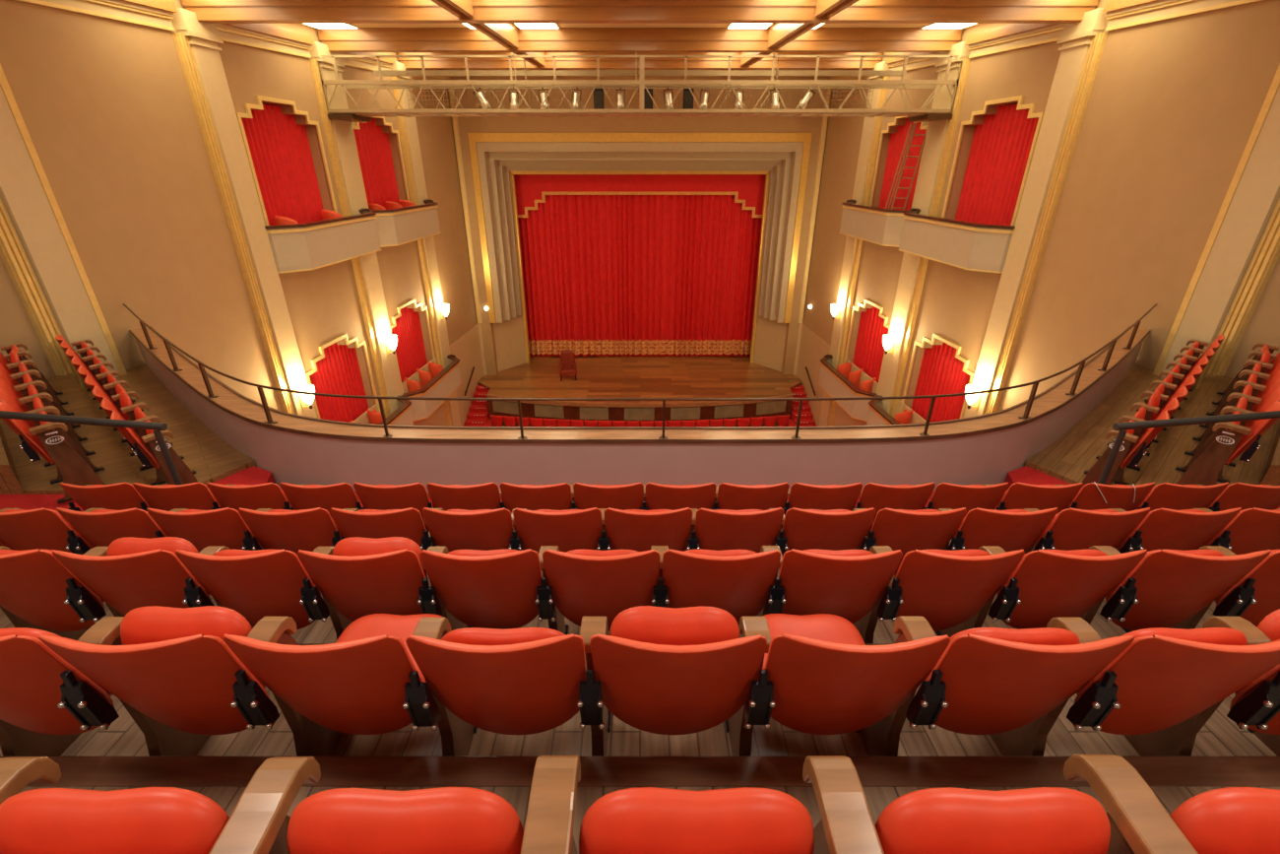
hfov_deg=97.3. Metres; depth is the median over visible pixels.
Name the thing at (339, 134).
pilaster
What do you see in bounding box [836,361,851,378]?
tub chair
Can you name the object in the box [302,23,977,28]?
ceiling
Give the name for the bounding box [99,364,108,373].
seat cushion
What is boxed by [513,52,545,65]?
ceiling beam
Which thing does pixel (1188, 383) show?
chair
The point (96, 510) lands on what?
seat cushion
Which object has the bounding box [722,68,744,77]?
ceiling beam
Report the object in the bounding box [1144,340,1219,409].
chair
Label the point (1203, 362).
chair
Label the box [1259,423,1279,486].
floor
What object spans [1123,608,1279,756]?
chair
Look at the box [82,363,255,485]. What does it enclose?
floor
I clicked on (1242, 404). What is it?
seat cushion
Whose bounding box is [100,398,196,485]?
chair
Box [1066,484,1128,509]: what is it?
backrest
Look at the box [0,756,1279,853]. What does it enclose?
floor
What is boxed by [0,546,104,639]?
chair
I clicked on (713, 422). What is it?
chair
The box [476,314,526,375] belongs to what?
trim
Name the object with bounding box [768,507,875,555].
chair
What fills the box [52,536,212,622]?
chair
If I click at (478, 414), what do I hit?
steps
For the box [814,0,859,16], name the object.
ceiling beam
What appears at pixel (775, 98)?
spotlight
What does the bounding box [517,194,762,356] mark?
stage curtain
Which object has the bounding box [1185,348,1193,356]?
seat cushion
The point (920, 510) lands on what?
seat cushion
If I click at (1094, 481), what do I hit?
cord
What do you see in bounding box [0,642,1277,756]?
floor
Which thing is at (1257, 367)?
seat cushion
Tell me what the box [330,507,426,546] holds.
chair
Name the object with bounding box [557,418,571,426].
chair
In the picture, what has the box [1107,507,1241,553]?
chair
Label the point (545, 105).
spotlight
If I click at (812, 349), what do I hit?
trim
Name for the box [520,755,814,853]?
chair
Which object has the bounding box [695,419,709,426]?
chair
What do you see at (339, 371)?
curtain
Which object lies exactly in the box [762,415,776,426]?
chair
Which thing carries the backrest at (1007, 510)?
on the chair at (1011, 530)
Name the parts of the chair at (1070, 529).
armrest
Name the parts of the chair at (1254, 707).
armrest, backrest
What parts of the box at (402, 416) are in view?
gold moulding, panel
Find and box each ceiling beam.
[181,0,1098,23]
[317,27,962,52]
[397,52,882,68]
[430,0,473,16]
[468,23,518,48]
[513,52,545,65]
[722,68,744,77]
[739,52,771,65]
[767,23,820,48]
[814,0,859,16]
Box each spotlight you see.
[472,87,491,109]
[509,87,518,109]
[537,87,549,109]
[571,87,581,109]
[615,87,625,109]
[663,87,673,109]
[699,87,709,109]
[734,87,744,109]
[769,87,779,109]
[797,86,816,109]
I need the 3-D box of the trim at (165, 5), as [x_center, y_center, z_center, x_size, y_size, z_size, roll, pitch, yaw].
[-8.391,-6.748,8.654,0.220,1.484,29.487,2,25,4]
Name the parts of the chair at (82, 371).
backrest, armrest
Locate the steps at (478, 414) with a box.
[464,384,489,424]
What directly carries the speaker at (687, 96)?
on the lighting truss
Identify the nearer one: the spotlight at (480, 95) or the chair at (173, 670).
the chair at (173, 670)
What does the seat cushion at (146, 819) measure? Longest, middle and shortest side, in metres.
0.450 x 0.425 x 0.072 m
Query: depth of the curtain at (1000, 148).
13.32 m
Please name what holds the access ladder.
on the box at (874, 224)
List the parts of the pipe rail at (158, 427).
rail, post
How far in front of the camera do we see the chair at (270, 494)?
4.25 m
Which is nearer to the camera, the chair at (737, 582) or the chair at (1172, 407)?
the chair at (737, 582)
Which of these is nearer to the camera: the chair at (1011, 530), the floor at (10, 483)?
the chair at (1011, 530)
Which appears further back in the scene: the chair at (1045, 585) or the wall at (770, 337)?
the wall at (770, 337)
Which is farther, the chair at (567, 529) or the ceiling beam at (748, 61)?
the ceiling beam at (748, 61)
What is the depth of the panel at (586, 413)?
23.93 m
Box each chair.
[0,342,67,404]
[0,349,73,415]
[0,362,80,428]
[0,370,87,441]
[0,378,95,466]
[0,388,104,484]
[0,400,112,504]
[0,507,93,552]
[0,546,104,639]
[0,627,113,756]
[0,756,229,853]
[38,605,269,756]
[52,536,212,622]
[55,333,127,399]
[56,507,168,554]
[60,340,135,409]
[60,482,151,511]
[64,348,143,418]
[70,356,134,430]
[77,365,134,443]
[84,375,172,455]
[91,385,184,470]
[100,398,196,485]
[110,411,198,484]
[132,482,223,511]
[146,507,261,552]
[175,546,320,629]
[207,482,292,511]
[208,756,523,853]
[222,613,451,756]
[238,507,341,554]
[274,215,298,225]
[280,482,361,536]
[297,536,427,639]
[320,209,342,219]
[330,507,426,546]
[353,482,429,531]
[367,407,385,424]
[368,202,385,210]
[385,200,402,209]
[398,199,415,206]
[402,617,585,756]
[403,377,420,391]
[416,368,432,387]
[416,546,541,630]
[419,507,513,552]
[426,482,501,511]
[428,361,443,378]
[489,414,505,426]
[497,482,572,530]
[503,415,517,426]
[508,507,602,570]
[515,416,530,426]
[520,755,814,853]
[529,417,544,426]
[534,545,660,635]
[543,418,558,426]
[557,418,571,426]
[569,482,643,510]
[570,419,584,426]
[576,605,767,756]
[584,419,598,426]
[596,507,692,552]
[598,420,612,426]
[612,420,626,426]
[626,420,639,426]
[640,420,653,426]
[640,482,716,510]
[650,545,780,624]
[653,420,667,426]
[667,420,681,426]
[681,419,695,426]
[686,507,784,553]
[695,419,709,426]
[708,418,722,426]
[710,482,789,510]
[721,418,736,426]
[725,613,950,756]
[735,417,750,426]
[749,416,764,426]
[756,545,902,623]
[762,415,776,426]
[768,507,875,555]
[774,414,790,426]
[781,482,862,529]
[802,755,1110,853]
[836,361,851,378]
[847,368,863,387]
[851,507,966,574]
[852,482,935,536]
[852,545,1024,642]
[857,616,1134,756]
[859,377,876,391]
[894,407,912,424]
[913,482,1008,537]
[935,546,1147,637]
[936,507,1058,553]
[982,482,1083,513]
[989,617,1279,756]
[1024,507,1150,554]
[1034,482,1154,543]
[1062,754,1279,853]
[1080,545,1271,630]
[1081,411,1169,486]
[1083,398,1179,484]
[1095,385,1188,470]
[1107,375,1195,455]
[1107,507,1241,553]
[1121,545,1279,633]
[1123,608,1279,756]
[1125,482,1228,511]
[1136,348,1215,418]
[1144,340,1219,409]
[1145,356,1209,430]
[1145,365,1202,443]
[1152,333,1224,399]
[1175,388,1279,483]
[1175,400,1279,485]
[1184,378,1279,466]
[1191,507,1279,555]
[1192,370,1279,441]
[1196,482,1279,511]
[1199,362,1279,428]
[1206,349,1279,415]
[1212,342,1279,404]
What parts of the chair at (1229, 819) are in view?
armrest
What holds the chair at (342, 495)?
on the floor
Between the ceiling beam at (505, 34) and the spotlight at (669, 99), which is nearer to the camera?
the ceiling beam at (505, 34)
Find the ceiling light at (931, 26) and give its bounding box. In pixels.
[920,23,975,29]
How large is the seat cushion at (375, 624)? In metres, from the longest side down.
0.450 x 0.425 x 0.072 m
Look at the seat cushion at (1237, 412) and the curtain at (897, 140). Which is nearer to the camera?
the seat cushion at (1237, 412)
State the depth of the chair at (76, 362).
7.14 m
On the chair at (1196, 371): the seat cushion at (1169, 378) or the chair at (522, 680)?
the seat cushion at (1169, 378)
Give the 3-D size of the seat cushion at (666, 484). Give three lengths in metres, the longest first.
0.450 x 0.425 x 0.072 m
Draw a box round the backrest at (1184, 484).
[1134,484,1200,510]
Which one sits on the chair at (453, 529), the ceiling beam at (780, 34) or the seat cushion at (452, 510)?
the seat cushion at (452, 510)
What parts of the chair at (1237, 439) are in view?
panel, armrest, backrest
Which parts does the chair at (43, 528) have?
armrest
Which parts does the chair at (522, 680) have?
armrest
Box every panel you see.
[492,400,518,414]
[534,403,564,418]
[579,406,608,419]
[624,407,654,420]
[670,406,700,419]
[713,403,744,418]
[755,400,786,415]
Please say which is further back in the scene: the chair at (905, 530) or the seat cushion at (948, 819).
the chair at (905, 530)
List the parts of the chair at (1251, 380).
armrest, backrest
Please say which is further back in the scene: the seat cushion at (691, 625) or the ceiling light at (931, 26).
the ceiling light at (931, 26)
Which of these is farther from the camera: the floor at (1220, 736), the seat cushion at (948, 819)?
the floor at (1220, 736)
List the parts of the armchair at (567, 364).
backrest, seat, arm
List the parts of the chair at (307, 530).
armrest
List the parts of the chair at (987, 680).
armrest, backrest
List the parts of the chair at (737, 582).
armrest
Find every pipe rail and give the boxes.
[0,410,182,485]
[1097,410,1279,484]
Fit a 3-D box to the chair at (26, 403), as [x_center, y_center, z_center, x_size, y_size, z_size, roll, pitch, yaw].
[-6.284,-0.115,5.923,0.565,0.903,0.500,21,32,37]
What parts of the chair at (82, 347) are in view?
backrest, armrest, armrest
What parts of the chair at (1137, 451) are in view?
panel, armrest, backrest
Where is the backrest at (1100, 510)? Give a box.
[1034,509,1118,547]
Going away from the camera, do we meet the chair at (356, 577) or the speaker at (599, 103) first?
the chair at (356, 577)
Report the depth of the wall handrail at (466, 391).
24.74 m
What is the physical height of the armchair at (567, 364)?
1.250 m
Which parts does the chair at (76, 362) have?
backrest, armrest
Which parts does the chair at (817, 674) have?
armrest, backrest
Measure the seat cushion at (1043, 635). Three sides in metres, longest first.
0.450 x 0.425 x 0.072 m
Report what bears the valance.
attached to the wall
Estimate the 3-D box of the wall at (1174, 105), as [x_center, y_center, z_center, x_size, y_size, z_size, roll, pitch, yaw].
[8.781,-1.325,11.195,0.599,13.500,29.514,-2,25,-4]
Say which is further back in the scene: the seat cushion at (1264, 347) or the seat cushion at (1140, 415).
the seat cushion at (1264, 347)
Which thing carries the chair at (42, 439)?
on the floor at (34, 478)
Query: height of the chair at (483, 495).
0.903 m
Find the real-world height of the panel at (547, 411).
0.560 m
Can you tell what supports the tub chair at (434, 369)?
on the box at (448, 380)
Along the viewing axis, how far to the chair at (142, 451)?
5.58 m
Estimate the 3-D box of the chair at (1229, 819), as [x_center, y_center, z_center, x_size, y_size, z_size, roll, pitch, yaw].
[1.215,1.003,1.186,0.636,0.903,0.500,0,25,0]
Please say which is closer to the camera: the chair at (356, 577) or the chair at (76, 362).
the chair at (356, 577)
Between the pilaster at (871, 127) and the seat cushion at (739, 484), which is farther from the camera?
the pilaster at (871, 127)
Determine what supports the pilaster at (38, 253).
attached to the wall at (105, 105)
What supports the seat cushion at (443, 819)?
on the chair at (443, 819)
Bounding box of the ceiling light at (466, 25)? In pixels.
[462,23,476,29]
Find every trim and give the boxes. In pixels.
[16,0,449,79]
[121,0,451,77]
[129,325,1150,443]
[235,95,337,225]
[305,332,380,418]
[351,116,409,208]
[352,324,483,426]
[389,298,436,393]
[448,88,482,322]
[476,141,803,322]
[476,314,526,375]
[796,324,926,426]
[797,88,831,322]
[828,0,1158,77]
[830,0,1263,79]
[843,298,890,393]
[869,116,928,208]
[899,332,974,418]
[941,95,1044,225]
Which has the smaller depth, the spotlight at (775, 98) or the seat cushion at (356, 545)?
the seat cushion at (356, 545)
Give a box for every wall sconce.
[296,384,315,409]
[384,334,397,354]
[439,303,448,319]
[831,303,840,319]
[882,334,895,354]
[964,384,983,409]
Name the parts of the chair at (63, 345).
backrest, armrest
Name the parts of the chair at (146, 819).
armrest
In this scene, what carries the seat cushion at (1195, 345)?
on the chair at (1197, 347)
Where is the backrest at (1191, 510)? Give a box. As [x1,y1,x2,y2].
[1117,509,1206,550]
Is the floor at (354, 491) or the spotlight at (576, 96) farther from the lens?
the spotlight at (576, 96)
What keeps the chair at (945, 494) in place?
on the floor
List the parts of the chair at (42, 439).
backrest, armrest, panel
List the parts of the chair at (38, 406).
backrest, armrest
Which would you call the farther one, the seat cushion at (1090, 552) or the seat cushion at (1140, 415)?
the seat cushion at (1140, 415)
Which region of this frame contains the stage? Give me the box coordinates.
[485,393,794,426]
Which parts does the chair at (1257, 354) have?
armrest, armrest, backrest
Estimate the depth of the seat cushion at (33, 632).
1.80 m
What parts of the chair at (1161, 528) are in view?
armrest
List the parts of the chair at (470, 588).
armrest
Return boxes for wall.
[0,0,477,411]
[134,337,1145,492]
[443,68,836,374]
[753,314,803,375]
[802,0,1279,411]
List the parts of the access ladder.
safety rail, safety rail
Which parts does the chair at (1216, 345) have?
armrest, backrest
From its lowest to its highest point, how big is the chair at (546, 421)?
0.920 m
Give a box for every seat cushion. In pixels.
[0,549,104,602]
[0,627,112,696]
[0,786,229,853]
[9,349,19,373]
[10,344,21,356]
[18,362,30,376]
[22,373,35,386]
[27,384,41,400]
[32,396,47,413]
[39,410,54,429]
[80,341,88,348]
[86,348,94,356]
[90,509,168,536]
[92,356,101,364]
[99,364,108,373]
[106,536,209,595]
[107,373,117,383]
[115,384,126,393]
[119,389,134,429]
[120,605,265,688]
[133,406,145,419]
[145,419,153,434]
[178,509,261,546]
[212,549,320,594]
[265,509,341,536]
[286,786,523,853]
[332,536,427,577]
[335,613,451,682]
[357,509,398,511]
[441,627,565,644]
[445,509,492,511]
[448,549,519,556]
[518,484,550,486]
[533,509,582,511]
[566,549,639,556]
[578,786,814,853]
[591,484,624,486]
[609,605,740,644]
[626,509,671,511]
[665,484,698,486]
[684,549,756,556]
[714,509,762,511]
[739,484,769,486]
[762,613,865,669]
[803,549,874,556]
[806,509,850,511]
[874,786,1110,853]
[891,549,990,583]
[897,509,939,511]
[922,627,1080,681]
[926,484,982,507]
[996,549,1107,597]
[1076,627,1247,694]
[1105,549,1224,600]
[1126,419,1134,434]
[1134,406,1146,419]
[1145,389,1160,429]
[1153,384,1164,393]
[1162,373,1172,383]
[1169,786,1279,853]
[1171,364,1180,373]
[1178,356,1187,364]
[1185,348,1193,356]
[1191,341,1199,348]
[1215,549,1279,603]
[1225,410,1240,429]
[1232,396,1247,413]
[1234,608,1279,694]
[1238,384,1252,400]
[1244,373,1257,386]
[1249,362,1261,376]
[1258,344,1269,356]
[1260,349,1270,373]
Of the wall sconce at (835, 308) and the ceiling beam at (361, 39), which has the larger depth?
the wall sconce at (835, 308)
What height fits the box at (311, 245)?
1.095 m
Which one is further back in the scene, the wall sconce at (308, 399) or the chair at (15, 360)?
the wall sconce at (308, 399)
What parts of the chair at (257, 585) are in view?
armrest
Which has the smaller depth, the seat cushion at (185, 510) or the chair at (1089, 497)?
the seat cushion at (185, 510)
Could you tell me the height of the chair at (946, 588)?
0.903 m
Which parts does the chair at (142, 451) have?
backrest, armrest, panel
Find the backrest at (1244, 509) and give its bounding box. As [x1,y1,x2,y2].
[1205,509,1279,545]
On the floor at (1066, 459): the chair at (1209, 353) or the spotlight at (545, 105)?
the chair at (1209, 353)
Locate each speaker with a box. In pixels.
[593,88,604,109]
[643,88,652,109]
[682,88,694,109]
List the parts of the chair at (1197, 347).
armrest, armrest, backrest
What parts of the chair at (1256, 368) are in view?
armrest, backrest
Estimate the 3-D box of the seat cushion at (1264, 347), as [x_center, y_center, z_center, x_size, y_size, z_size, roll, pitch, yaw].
[7.888,-0.811,7.169,0.434,0.425,0.072,-21,29,-37]
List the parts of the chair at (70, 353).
backrest, armrest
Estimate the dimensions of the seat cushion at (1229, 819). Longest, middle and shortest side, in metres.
0.450 x 0.425 x 0.072 m
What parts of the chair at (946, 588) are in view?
armrest, backrest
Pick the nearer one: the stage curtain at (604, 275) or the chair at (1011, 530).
the chair at (1011, 530)
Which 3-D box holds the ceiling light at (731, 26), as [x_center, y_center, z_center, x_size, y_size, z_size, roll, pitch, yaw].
[2.640,-9.414,13.093,1.000,0.118,1.880,0,25,0]
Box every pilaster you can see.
[0,64,127,388]
[171,7,317,418]
[309,41,403,418]
[390,61,461,426]
[818,61,889,426]
[876,41,970,418]
[962,7,1108,418]
[1152,64,1279,388]
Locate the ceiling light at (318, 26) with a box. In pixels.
[304,23,359,29]
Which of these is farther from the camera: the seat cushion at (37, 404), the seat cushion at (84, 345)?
the seat cushion at (84, 345)
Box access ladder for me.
[885,123,928,210]
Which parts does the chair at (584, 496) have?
armrest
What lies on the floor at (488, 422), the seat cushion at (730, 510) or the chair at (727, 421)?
the chair at (727, 421)
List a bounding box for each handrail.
[123,303,1156,439]
[464,366,474,395]
[805,366,815,395]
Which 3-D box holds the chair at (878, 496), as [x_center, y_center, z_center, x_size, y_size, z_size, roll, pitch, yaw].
[1.929,0.739,4.578,0.585,0.903,0.500,0,25,-1]
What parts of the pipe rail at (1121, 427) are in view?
post, rail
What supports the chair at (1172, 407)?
on the floor at (1066, 459)
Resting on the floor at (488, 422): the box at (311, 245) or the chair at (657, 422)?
the chair at (657, 422)
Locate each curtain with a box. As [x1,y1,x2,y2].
[241,102,323,225]
[309,342,368,422]
[353,118,399,209]
[391,306,427,383]
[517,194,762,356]
[852,305,888,383]
[878,118,926,210]
[911,342,970,422]
[955,102,1038,225]
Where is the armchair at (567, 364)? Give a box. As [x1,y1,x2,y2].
[558,349,576,381]
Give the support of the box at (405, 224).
attached to the wall at (105, 105)
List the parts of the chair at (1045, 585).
armrest, backrest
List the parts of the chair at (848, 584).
armrest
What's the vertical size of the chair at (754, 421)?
0.920 m
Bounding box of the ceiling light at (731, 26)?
[726,23,771,29]
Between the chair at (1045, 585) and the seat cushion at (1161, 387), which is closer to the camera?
the chair at (1045, 585)
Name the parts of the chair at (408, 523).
armrest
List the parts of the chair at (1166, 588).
armrest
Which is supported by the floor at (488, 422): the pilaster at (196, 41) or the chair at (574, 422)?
the chair at (574, 422)
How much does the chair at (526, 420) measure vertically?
0.920 m
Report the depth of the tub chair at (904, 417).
16.79 m
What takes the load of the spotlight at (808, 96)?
attached to the lighting truss
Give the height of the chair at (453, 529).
0.903 m
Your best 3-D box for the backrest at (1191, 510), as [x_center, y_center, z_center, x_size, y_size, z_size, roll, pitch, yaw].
[3.348,0.691,3.608,0.450,0.425,0.072,0,36,-1]
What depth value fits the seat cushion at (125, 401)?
6.22 m
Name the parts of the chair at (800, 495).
backrest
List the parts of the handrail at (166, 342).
post, post, post, post, post, post, post, post, post, post, post, post, post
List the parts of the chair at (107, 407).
backrest, armrest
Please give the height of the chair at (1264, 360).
0.903 m
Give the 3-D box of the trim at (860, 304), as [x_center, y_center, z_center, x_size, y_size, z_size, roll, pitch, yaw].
[7.886,-2.590,19.747,0.070,3.515,2.862,-2,25,-4]
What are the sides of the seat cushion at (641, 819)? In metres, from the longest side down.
0.450 x 0.425 x 0.072 m
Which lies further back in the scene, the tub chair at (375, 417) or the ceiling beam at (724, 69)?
the ceiling beam at (724, 69)
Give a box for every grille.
[594,91,602,109]
[684,91,693,109]
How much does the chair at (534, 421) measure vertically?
0.920 m
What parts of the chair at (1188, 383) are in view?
armrest, backrest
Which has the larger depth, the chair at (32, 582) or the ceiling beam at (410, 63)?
the ceiling beam at (410, 63)
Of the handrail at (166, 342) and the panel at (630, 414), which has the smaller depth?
the handrail at (166, 342)
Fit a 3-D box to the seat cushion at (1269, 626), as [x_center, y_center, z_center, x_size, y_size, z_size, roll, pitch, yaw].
[2.314,0.806,1.934,0.450,0.425,0.072,0,17,0]
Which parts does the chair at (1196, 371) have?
armrest, backrest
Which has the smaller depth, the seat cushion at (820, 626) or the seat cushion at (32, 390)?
the seat cushion at (820, 626)
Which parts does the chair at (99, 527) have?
armrest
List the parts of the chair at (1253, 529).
armrest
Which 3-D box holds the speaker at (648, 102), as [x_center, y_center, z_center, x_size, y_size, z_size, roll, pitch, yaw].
[0.213,-8.631,14.946,0.260,0.580,0.208,0,25,0]
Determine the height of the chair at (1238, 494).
0.903 m
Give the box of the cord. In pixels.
[1093,481,1135,503]
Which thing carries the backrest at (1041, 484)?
on the chair at (1019, 495)
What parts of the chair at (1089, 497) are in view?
backrest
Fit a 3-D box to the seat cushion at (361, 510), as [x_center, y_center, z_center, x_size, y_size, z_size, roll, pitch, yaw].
[-1.598,0.691,3.608,0.450,0.425,0.072,0,36,0]
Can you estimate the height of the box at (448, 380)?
1.095 m
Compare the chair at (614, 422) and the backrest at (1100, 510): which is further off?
the chair at (614, 422)
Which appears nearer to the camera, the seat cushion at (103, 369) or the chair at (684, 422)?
the seat cushion at (103, 369)
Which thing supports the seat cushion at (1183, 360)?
on the chair at (1209, 353)
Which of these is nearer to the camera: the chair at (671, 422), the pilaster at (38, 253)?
the pilaster at (38, 253)
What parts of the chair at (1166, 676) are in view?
armrest, backrest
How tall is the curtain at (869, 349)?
3.400 m
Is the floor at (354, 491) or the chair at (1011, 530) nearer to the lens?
the chair at (1011, 530)
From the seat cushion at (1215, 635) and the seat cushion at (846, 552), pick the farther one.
the seat cushion at (846, 552)
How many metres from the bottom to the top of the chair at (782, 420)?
0.920 m
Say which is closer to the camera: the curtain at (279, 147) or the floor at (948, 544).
the floor at (948, 544)
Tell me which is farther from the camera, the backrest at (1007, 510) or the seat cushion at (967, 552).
the backrest at (1007, 510)
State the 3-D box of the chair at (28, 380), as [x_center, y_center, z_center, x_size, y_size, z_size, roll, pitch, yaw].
[-6.681,-0.264,6.241,0.565,0.903,0.500,21,32,37]
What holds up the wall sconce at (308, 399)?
attached to the pilaster at (196, 41)
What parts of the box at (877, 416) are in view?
panel, gold moulding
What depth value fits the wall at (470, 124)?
22.38 m
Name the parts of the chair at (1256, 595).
armrest, backrest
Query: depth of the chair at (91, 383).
6.52 m
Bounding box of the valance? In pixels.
[513,174,766,217]
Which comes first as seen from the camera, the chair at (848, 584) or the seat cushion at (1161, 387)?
the chair at (848, 584)
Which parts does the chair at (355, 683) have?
armrest, backrest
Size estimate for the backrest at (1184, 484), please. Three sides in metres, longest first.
0.450 x 0.425 x 0.072 m
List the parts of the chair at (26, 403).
backrest, armrest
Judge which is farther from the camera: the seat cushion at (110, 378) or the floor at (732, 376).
the floor at (732, 376)
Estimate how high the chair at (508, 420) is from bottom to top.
0.920 m
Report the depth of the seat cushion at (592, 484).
4.34 m
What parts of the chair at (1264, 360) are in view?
armrest, backrest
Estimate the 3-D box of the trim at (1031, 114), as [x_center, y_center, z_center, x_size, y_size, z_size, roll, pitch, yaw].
[8.193,-5.843,13.385,0.070,3.405,2.862,-2,25,-4]
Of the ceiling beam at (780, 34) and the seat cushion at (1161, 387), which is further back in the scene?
the ceiling beam at (780, 34)
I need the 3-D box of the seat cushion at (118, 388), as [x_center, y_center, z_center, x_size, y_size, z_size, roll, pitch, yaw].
[-6.135,-0.285,6.706,0.434,0.425,0.072,21,29,37]
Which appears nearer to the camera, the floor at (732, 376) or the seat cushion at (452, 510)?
the seat cushion at (452, 510)
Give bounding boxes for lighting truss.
[318,50,961,122]
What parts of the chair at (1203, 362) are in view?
armrest, backrest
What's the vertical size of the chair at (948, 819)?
0.903 m
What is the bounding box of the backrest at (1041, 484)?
[996,484,1055,507]
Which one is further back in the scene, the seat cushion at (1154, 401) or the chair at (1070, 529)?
the seat cushion at (1154, 401)
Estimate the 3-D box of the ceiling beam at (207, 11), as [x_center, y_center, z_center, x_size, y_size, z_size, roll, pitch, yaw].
[0.000,-7.760,10.395,16.645,0.470,0.350,0,25,0]
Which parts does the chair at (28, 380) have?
backrest, armrest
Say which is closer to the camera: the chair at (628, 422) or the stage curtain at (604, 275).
the chair at (628, 422)
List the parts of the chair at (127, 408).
backrest, armrest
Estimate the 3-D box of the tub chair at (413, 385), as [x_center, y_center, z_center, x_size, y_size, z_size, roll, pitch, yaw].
[-7.830,-1.228,19.591,0.579,1.092,0.570,20,31,36]
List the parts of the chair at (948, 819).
armrest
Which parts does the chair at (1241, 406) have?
armrest, backrest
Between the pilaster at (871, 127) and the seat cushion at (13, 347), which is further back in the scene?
the pilaster at (871, 127)
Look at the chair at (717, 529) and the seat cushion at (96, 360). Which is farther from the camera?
the seat cushion at (96, 360)
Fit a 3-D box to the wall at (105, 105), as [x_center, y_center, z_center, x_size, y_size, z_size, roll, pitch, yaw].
[-8.781,-1.325,11.195,0.599,13.500,29.514,2,25,4]
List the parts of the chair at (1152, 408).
armrest, backrest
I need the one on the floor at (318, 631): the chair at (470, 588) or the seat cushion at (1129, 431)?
the chair at (470, 588)
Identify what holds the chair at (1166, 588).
on the floor at (318, 631)
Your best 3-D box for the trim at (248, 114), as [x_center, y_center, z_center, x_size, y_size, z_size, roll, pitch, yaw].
[-8.193,-5.843,13.385,0.070,3.405,2.862,2,25,4]
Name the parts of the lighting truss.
frame, hanger rod, frame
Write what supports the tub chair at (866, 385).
on the box at (831, 380)
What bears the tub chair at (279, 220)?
on the box at (311, 245)
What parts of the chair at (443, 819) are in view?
armrest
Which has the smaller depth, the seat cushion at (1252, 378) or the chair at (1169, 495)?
the chair at (1169, 495)
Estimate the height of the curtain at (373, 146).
3.240 m
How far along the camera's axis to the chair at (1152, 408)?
6.19 m
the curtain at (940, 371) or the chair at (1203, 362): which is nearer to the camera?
the chair at (1203, 362)
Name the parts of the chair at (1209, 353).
armrest, backrest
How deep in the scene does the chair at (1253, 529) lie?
3.46 m
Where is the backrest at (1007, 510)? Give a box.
[954,509,1029,536]
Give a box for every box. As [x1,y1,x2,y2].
[264,207,381,273]
[366,198,441,247]
[380,394,413,425]
[403,354,461,421]
[818,354,876,421]
[838,198,913,247]
[866,394,899,425]
[898,207,1015,273]
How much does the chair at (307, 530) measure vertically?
0.903 m
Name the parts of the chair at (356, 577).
armrest, backrest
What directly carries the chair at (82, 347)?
on the floor at (213, 459)
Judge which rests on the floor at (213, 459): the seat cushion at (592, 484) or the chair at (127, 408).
the chair at (127, 408)
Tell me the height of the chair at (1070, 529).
0.903 m
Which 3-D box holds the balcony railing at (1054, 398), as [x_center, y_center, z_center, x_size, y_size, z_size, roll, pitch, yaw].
[0.000,-0.769,7.700,17.176,0.080,4.365,0,25,0]
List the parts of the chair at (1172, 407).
armrest, backrest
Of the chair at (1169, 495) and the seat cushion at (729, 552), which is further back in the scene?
the chair at (1169, 495)
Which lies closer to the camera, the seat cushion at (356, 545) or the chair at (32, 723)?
the chair at (32, 723)
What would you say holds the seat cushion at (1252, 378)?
on the chair at (1251, 380)
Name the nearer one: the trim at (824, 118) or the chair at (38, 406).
the chair at (38, 406)
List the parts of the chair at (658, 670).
armrest, backrest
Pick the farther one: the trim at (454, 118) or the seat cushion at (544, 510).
the trim at (454, 118)
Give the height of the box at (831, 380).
1.095 m
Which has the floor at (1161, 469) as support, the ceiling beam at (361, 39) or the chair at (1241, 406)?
the chair at (1241, 406)
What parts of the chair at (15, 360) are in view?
backrest, armrest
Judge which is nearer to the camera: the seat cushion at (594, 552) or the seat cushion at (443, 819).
the seat cushion at (443, 819)
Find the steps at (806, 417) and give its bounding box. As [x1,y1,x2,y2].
[790,384,815,424]
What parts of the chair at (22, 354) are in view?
backrest, armrest, armrest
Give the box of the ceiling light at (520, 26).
[513,23,560,29]
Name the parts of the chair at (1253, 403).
armrest, backrest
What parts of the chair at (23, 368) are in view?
backrest, armrest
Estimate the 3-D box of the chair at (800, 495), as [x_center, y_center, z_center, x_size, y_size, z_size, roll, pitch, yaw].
[1.385,0.739,4.578,0.585,0.903,0.500,0,25,0]
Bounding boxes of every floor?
[0,373,275,511]
[0,423,24,494]
[0,582,1215,642]
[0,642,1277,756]
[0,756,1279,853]
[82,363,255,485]
[261,544,1117,582]
[292,491,998,509]
[462,419,817,426]
[478,355,801,402]
[1005,373,1279,509]
[1024,363,1197,485]
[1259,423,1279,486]
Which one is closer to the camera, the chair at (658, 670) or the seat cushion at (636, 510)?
the chair at (658, 670)
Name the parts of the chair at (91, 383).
backrest, armrest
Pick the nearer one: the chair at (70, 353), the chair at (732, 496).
the chair at (732, 496)
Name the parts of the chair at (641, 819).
armrest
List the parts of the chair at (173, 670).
armrest, backrest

